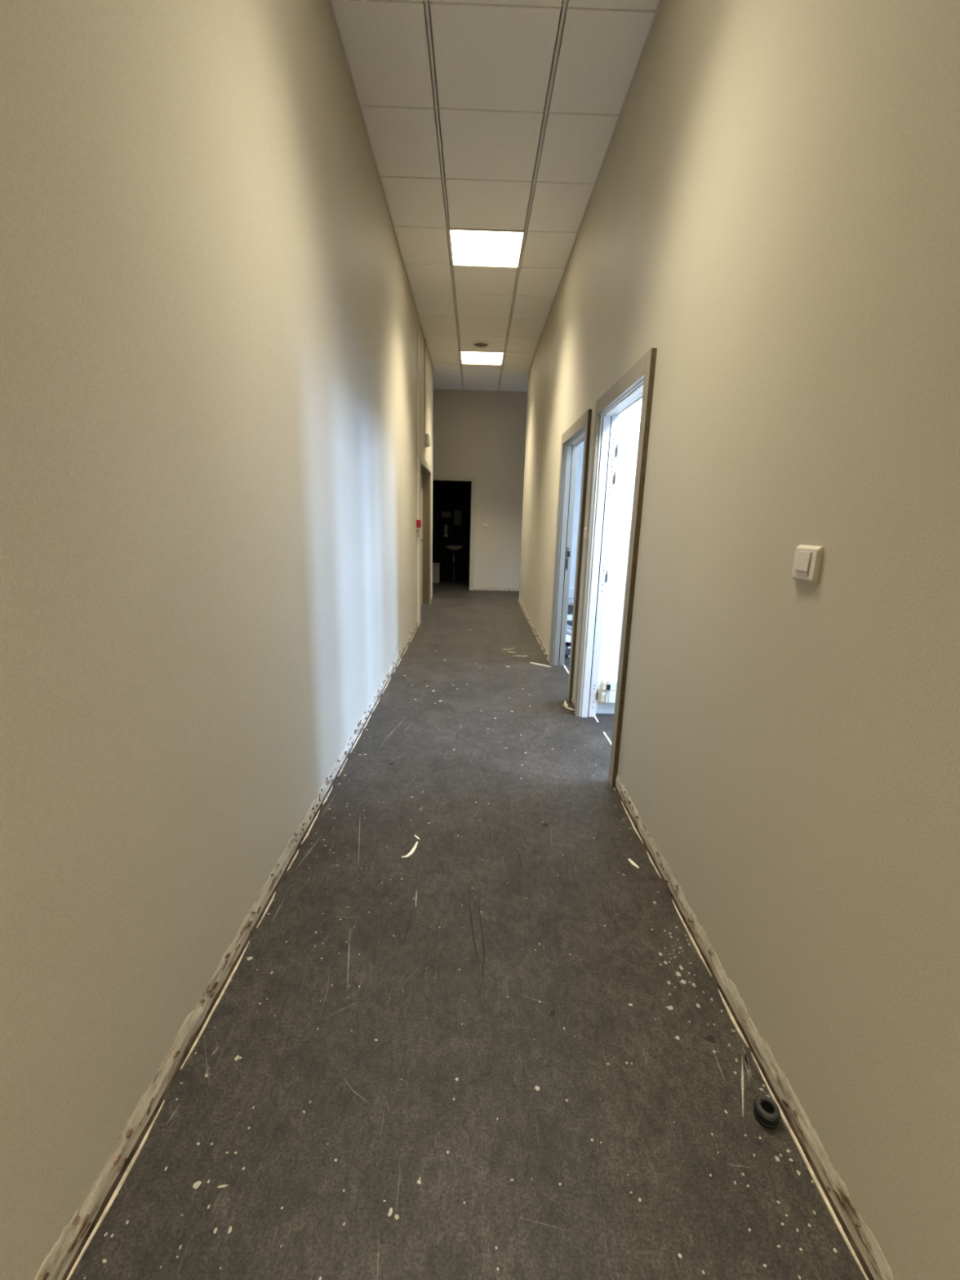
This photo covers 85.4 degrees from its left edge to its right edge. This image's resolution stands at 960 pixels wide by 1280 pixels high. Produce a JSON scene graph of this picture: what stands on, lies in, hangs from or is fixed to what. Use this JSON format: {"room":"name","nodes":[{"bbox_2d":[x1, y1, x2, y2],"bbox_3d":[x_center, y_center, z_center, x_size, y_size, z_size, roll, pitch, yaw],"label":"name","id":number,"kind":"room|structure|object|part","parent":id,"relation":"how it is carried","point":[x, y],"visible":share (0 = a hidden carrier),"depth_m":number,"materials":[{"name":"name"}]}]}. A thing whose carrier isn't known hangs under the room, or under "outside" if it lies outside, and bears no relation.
{"room":"office corridor","nodes":[
{"label":"office corridor","id":0,"kind":"room"},
{"bbox_2d":[0,0,433,1279],"bbox_3d":[-0.814,-1.145,2.756,0.220,3.571,11.300,1,13,-1],"label":"wall","id":1,"kind":"structure","parent":0,"point":[208,313],"depth_m":1.15,"materials":[{"name":"beige paint"}]},
{"bbox_2d":[34,621,418,1279],"bbox_3d":[-0.731,0.789,2.121,0.018,0.094,9.185,1,13,-1],"label":"baseboard","id":2,"kind":"structure","parent":1,"relation":"attached to","point":[60,1263],"depth_m":1.24,"materials":[{"name":"paint"}]},
{"bbox_2d":[417,312,419,626],"bbox_3d":[-0.722,-1.874,6.078,0.020,3.489,0.030,1,13,-1],"label":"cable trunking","id":3,"kind":"object","parent":1,"relation":"attached to","point":[418,532],"visible":1,"depth_m":6.08,"materials":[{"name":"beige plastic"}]},
{"bbox_2d":[416,520,421,529],"bbox_3d":[-0.718,-1.356,6.116,0.053,0.111,0.090,1,13,-1],"label":"button","id":4,"kind":"object","parent":1,"relation":"attached to","point":[418,522],"visible":1,"depth_m":6.08,"materials":[{"name":"red plastic"}]},
{"bbox_2d":[424,338,425,433],"bbox_3d":[-0.702,-3.215,6.630,0.011,1.128,0.013,7,14,21],"label":"cable","id":5,"kind":"object","parent":1,"relation":"attached to","point":[424,339],"visible":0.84,"depth_m":6.62,"materials":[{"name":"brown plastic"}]},
{"bbox_2d":[418,453,431,623],"bbox_3d":[-0.828,-1.387,7.168,0.180,2.042,1.635,1,13,-1],"label":"door frame","id":6,"kind":"structure","parent":1,"relation":"in","point":[424,468],"depth_m":7.79,"materials":[{"name":"beige paint"}]},
{"bbox_2d":[423,432,430,447],"bbox_3d":[-0.692,-2.600,6.782,0.066,0.145,0.268,1,13,-1],"label":"emergency light","id":7,"kind":"object","parent":1,"relation":"attached to","point":[426,437],"visible":1,"depth_m":6.67,"materials":[{"name":"white plastic"}]},
{"bbox_2d":[432,480,471,582],"bbox_3d":[-0.534,-2.388,10.272,2.700,2.600,1.300,1,13,-1],"label":"wall","id":8,"kind":"structure","parent":0,"point":[447,495],"depth_m":10.86,"materials":[{"name":"black tile"}]},
{"bbox_2d":[443,524,448,537],"bbox_3d":[-0.709,-2.270,10.817,0.100,0.245,0.090,1,13,-1],"label":"soap dispenser","id":9,"kind":"object","parent":8,"relation":"attached to","point":[445,535],"visible":1,"depth_m":10.79,"materials":[{"name":"grey plastic"}]},
{"bbox_2d":[441,511,451,517],"bbox_3d":[-0.690,-2.592,10.737,0.190,0.120,0.100,1,13,-1],"label":"dispenser","id":10,"kind":"object","parent":8,"relation":"attached to","point":[444,513],"visible":1,"depth_m":10.69,"materials":[{"name":"grey plastic"}]},
{"bbox_2d":[445,542,462,581],"bbox_3d":[-0.549,-1.631,10.867,0.364,0.816,0.281,1,13,-1],"label":"washbasin","id":11,"kind":"object","parent":8,"relation":"attached to","point":[454,548],"visible":1,"depth_m":10.81,"materials":[{"name":"grey ceramic"}]},
{"bbox_3d":[-0.542,-1.904,10.803,0.364,0.097,0.281,1,13,-1],"label":"basin bowl","id":12,"kind":"part","parent":11,"relation":"part of","materials":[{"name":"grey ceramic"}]},
{"bbox_2d":[453,510,461,525],"bbox_3d":[-0.465,-2.534,10.799,0.155,0.310,0.008,1,13,-1],"label":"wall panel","id":13,"kind":"object","parent":8,"relation":"attached to","point":[457,513],"visible":1,"depth_m":10.79,"materials":[{"name":"grey"}]},
{"bbox_2d":[69,581,870,1279],"bbox_3d":[0.431,0.356,4.501,7.400,0.081,14.000,1,13,-1],"label":"floor","id":14,"kind":"structure","parent":0,"point":[503,1047],"depth_m":1.31,"materials":[{"name":"grey concrete"}]},
{"bbox_2d":[401,841,417,857],"bbox_3d":[-0.276,0.851,2.104,0.024,0.006,0.117,8,14,25],"label":"paint sliver","id":15,"kind":"object","parent":14,"relation":"on","point":[413,849],"visible":1,"depth_m":2.10,"materials":[{"name":"white paint"}]},
{"bbox_2d":[432,562,439,582],"bbox_3d":[-0.942,-1.395,10.818,0.215,0.400,0.210,1,13,-1],"label":"waste bin","id":16,"kind":"object","parent":14,"relation":"on","point":[436,566],"visible":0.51,"depth_m":10.72,"materials":[{"name":"grey plastic"}]},
{"bbox_3d":[-0.937,-1.571,10.777,0.215,0.040,0.210,1,13,-1],"label":"bin lid","id":17,"kind":"part","parent":16,"relation":"part of","materials":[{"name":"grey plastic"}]},
{"bbox_2d":[529,662,551,666],"bbox_3d":[0.562,0.231,4.859,0.221,0.008,0.020,11,16,35],"label":"wood strip","id":18,"kind":"object","parent":14,"relation":"on","point":[530,662],"visible":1,"depth_m":4.85,"materials":[{"name":"beige wood"}]},
{"bbox_2d":[564,649,569,656],"bbox_3d":[0.856,0.132,5.193,0.100,0.065,0.096,-11,18,-44],"label":"lump","id":19,"kind":"object","parent":14,"relation":"on","point":[566,652],"visible":0.52,"depth_m":5.15,"materials":[{"name":"black plastic"}]},
{"bbox_2d":[566,624,571,630],"bbox_3d":[1.106,-0.166,6.557,0.022,0.040,0.893,-2,13,-13],"label":"batten","id":20,"kind":"object","parent":14,"relation":"on","point":[568,627],"visible":0.16,"depth_m":6.50,"materials":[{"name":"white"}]},
{"bbox_2d":[566,628,571,635],"bbox_3d":[1.065,-0.104,6.284,0.022,0.040,0.853,-2,13,-14],"label":"batten","id":21,"kind":"object","parent":14,"relation":"on","point":[568,631],"visible":0.16,"depth_m":6.24,"materials":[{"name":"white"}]},
{"bbox_2d":[567,614,572,620],"bbox_3d":[1.216,-0.309,7.151,0.190,0.055,0.150,1,13,-1],"label":"cardboard box","id":22,"kind":"object","parent":14,"relation":"on","point":[569,616],"visible":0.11,"depth_m":7.08,"materials":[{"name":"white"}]},
{"bbox_2d":[627,858,639,868],"bbox_3d":[0.607,0.885,2.061,0.014,0.004,0.060,-3,14,-20],"label":"chip","id":23,"kind":"object","parent":14,"relation":"on","point":[632,862],"visible":1,"depth_m":2.06,"materials":[{"name":"white"}]},
{"bbox_2d":[753,1095,780,1128],"bbox_3d":[0.653,1.073,1.184,0.052,0.037,0.052,1,13,-1],"label":"ring","id":24,"kind":"object","parent":14,"relation":"on","point":[766,1112],"visible":1,"depth_m":1.18,"materials":[{"name":"black rubber"}]},
{"bbox_2d":[432,388,527,588],"bbox_3d":[0.334,-2.682,9.492,7.200,3.571,0.100,1,13,-1],"label":"wall","id":25,"kind":"structure","parent":0,"point":[481,434],"depth_m":9.32,"materials":[{"name":"beige paint"}]},
{"bbox_2d":[432,475,476,590],"bbox_3d":[-0.558,-1.958,9.642,0.945,2.047,0.122,1,13,-1],"label":"door frame","id":26,"kind":"structure","parent":25,"relation":"in","point":[473,479],"depth_m":9.51,"materials":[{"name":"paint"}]},
{"bbox_2d":[483,522,488,527],"bbox_3d":[0.105,-2.113,9.563,0.088,0.088,0.017,1,13,-1],"label":"light switch","id":27,"kind":"object","parent":25,"relation":"attached to","point":[485,524],"visible":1,"depth_m":9.56,"materials":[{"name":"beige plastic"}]},
{"bbox_2d":[474,586,519,591],"bbox_3d":[1.789,-0.930,9.850,3.800,0.071,0.020,1,13,-1],"label":"baseboard","id":28,"kind":"structure","parent":25,"relation":"attached to","point":[487,588],"depth_m":9.84,"materials":[{"name":"paint"}]},
{"bbox_2d":[328,0,662,391],"bbox_3d":[0.378,-2.946,2.962,6.900,0.062,12.500,1,13,-1],"label":"ceiling","id":29,"kind":"structure","parent":0,"point":[485,114],"depth_m":3.01,"materials":[{"name":"tile"}]},
{"bbox_2d":[471,341,490,348],"bbox_3d":[0.011,-3.771,6.659,0.250,0.024,0.250,1,13,-1],"label":"ceiling vent","id":30,"kind":"object","parent":29,"relation":"in","point":[480,344],"visible":1,"depth_m":6.63,"materials":[{"name":"beige plastic"}]},
{"bbox_2d":[460,350,503,365],"bbox_3d":[0.027,-3.923,7.230,0.582,0.027,0.592,1,13,-1],"label":"recessed light","id":31,"kind":"object","parent":29,"relation":"in","point":[475,357],"visible":0.94,"depth_m":7.25,"materials":[{"name":"beige plastic"}]},
{"bbox_2d":[448,226,524,267],"bbox_3d":[0.051,-3.243,4.308,0.582,0.027,0.592,1,13,-1],"label":"recessed light","id":32,"kind":"object","parent":29,"relation":"in","point":[477,247],"visible":0.97,"depth_m":4.30,"materials":[{"name":"beige plastic"}]},
{"bbox_2d":[568,440,584,602],"bbox_3d":[2.367,-2.335,8.229,3.153,3.571,0.150,1,13,-1],"label":"wall","id":33,"kind":"structure","parent":0,"point":[580,447],"depth_m":8.23,"materials":[{"name":"white paint"}]},
{"bbox_2d":[568,587,574,598],"bbox_3d":[2.333,-0.744,8.494,3.141,0.170,0.055,1,13,-1],"label":"wall trunking","id":34,"kind":"structure","parent":33,"relation":"attached to","point":[571,589],"depth_m":8.46,"materials":[{"name":"white plastic"}]},
{"bbox_2d":[595,399,642,714],"bbox_3d":[2.397,-0.797,3.431,3.153,2.750,0.114,1,13,-1],"label":"wall","id":35,"kind":"structure","parent":0,"point":[629,420],"depth_m":3.42,"materials":[{"name":"white paint"}]},
{"bbox_2d":[597,678,617,704],"bbox_3d":[2.380,0.391,3.629,3.106,0.170,0.066,1,13,-1],"label":"socket trunking","id":36,"kind":"object","parent":35,"relation":"attached to","point":[607,692],"visible":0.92,"depth_m":3.59,"materials":[{"name":"white plastic"}]},
{"bbox_2d":[606,684,610,689],"bbox_3d":[0.882,0.324,3.572,0.025,0.038,0.008,1,13,-1],"label":"socket","id":37,"kind":"object","parent":36,"relation":"attached to","point":[608,686],"depth_m":3.57,"materials":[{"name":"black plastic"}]},
{"bbox_2d":[519,0,959,1279],"bbox_3d":[0.785,-1.109,2.777,0.100,3.571,11.300,1,13,-1],"label":"wall","id":38,"kind":"structure","parent":0,"point":[773,211],"depth_m":1.19,"materials":[{"name":"beige paint"}]},
{"bbox_2d":[518,598,549,660],"bbox_3d":[0.652,-0.246,6.805,0.019,0.060,3.844,1,13,-1],"label":"baseboard","id":39,"kind":"structure","parent":38,"relation":"attached to","point":[535,631],"depth_m":6.16,"materials":[{"name":"paint"}]},
{"bbox_2d":[548,408,591,702],"bbox_3d":[0.752,-0.648,4.181,0.141,2.037,1.090,1,13,-1],"label":"door frame","id":40,"kind":"structure","parent":38,"relation":"in","point":[579,432],"depth_m":4.51,"materials":[{"name":"beige paint"}]},
{"bbox_3d":[0.779,-0.724,4.648,0.024,0.205,0.003,1,13,-1],"label":"strike plate","id":41,"kind":"part","parent":40,"relation":"part of","materials":[{"name":"silver metal"}]},
{"bbox_2d":[570,696,574,709],"bbox_3d":[0.681,0.461,3.771,0.008,0.057,0.225,1,13,-1],"label":"baseboard","id":42,"kind":"structure","parent":38,"relation":"attached to","point":[572,702],"depth_m":3.80,"materials":[{"name":"paint"}]},
{"bbox_2d":[583,527,586,539],"bbox_3d":[0.708,-0.715,3.493,0.017,0.080,0.080,1,13,-1],"label":"light switch","id":43,"kind":"object","parent":38,"relation":"attached to","point":[585,528],"visible":0.79,"depth_m":3.48,"materials":[{"name":"beige plastic"}]},
{"bbox_2d":[573,347,657,787],"bbox_3d":[0.764,-0.357,2.932,0.144,2.037,1.045,1,13,-1],"label":"door frame","id":44,"kind":"structure","parent":38,"relation":"in","point":[637,384],"depth_m":3.19,"materials":[{"name":"beige paint"}]},
{"bbox_3d":[0.782,0.382,3.567,0.028,0.060,0.003,1,13,-1],"label":"hinge plate","id":45,"kind":"part","parent":44,"relation":"part of","materials":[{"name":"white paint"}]},
{"bbox_3d":[0.803,-0.403,3.384,0.028,0.060,0.003,1,13,-1],"label":"hinge plate","id":46,"kind":"part","parent":44,"relation":"part of","materials":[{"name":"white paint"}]},
{"bbox_3d":[0.819,-1.000,3.245,0.028,0.060,0.003,1,13,-1],"label":"hinge plate","id":47,"kind":"part","parent":44,"relation":"part of","materials":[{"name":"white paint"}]},
{"bbox_3d":[0.823,-1.158,3.209,0.028,0.060,0.003,1,13,-1],"label":"hinge plate","id":48,"kind":"part","parent":44,"relation":"part of","materials":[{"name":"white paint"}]},
{"bbox_2d":[613,773,893,1279],"bbox_3d":[0.706,1.288,0.156,0.019,0.086,5.109,1,13,-1],"label":"baseboard","id":49,"kind":"structure","parent":38,"relation":"attached to","point":[833,1190],"depth_m":1.21,"materials":[{"name":"paint"}]},
{"bbox_2d":[791,544,823,583],"bbox_3d":[0.727,-0.170,1.163,0.017,0.080,0.080,1,13,-1],"label":"light switch","id":50,"kind":"object","parent":38,"relation":"attached to","point":[807,558],"visible":1,"depth_m":1.15,"materials":[{"name":"beige plastic"}]},
{"bbox_3d":[0.963,0.024,5.702,0.220,0.050,0.080,1,13,-1],"label":"batten","id":51,"kind":"object","parent":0,"visible":0},
{"bbox_2d":[565,634,571,642],"bbox_3d":[0.965,-0.019,5.729,0.248,0.021,0.442,0,13,-5],"label":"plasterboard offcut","id":52,"kind":"object","parent":51,"relation":"on","point":[568,637],"visible":0.18,"depth_m":5.68,"materials":[{"name":"white"}]}
]}

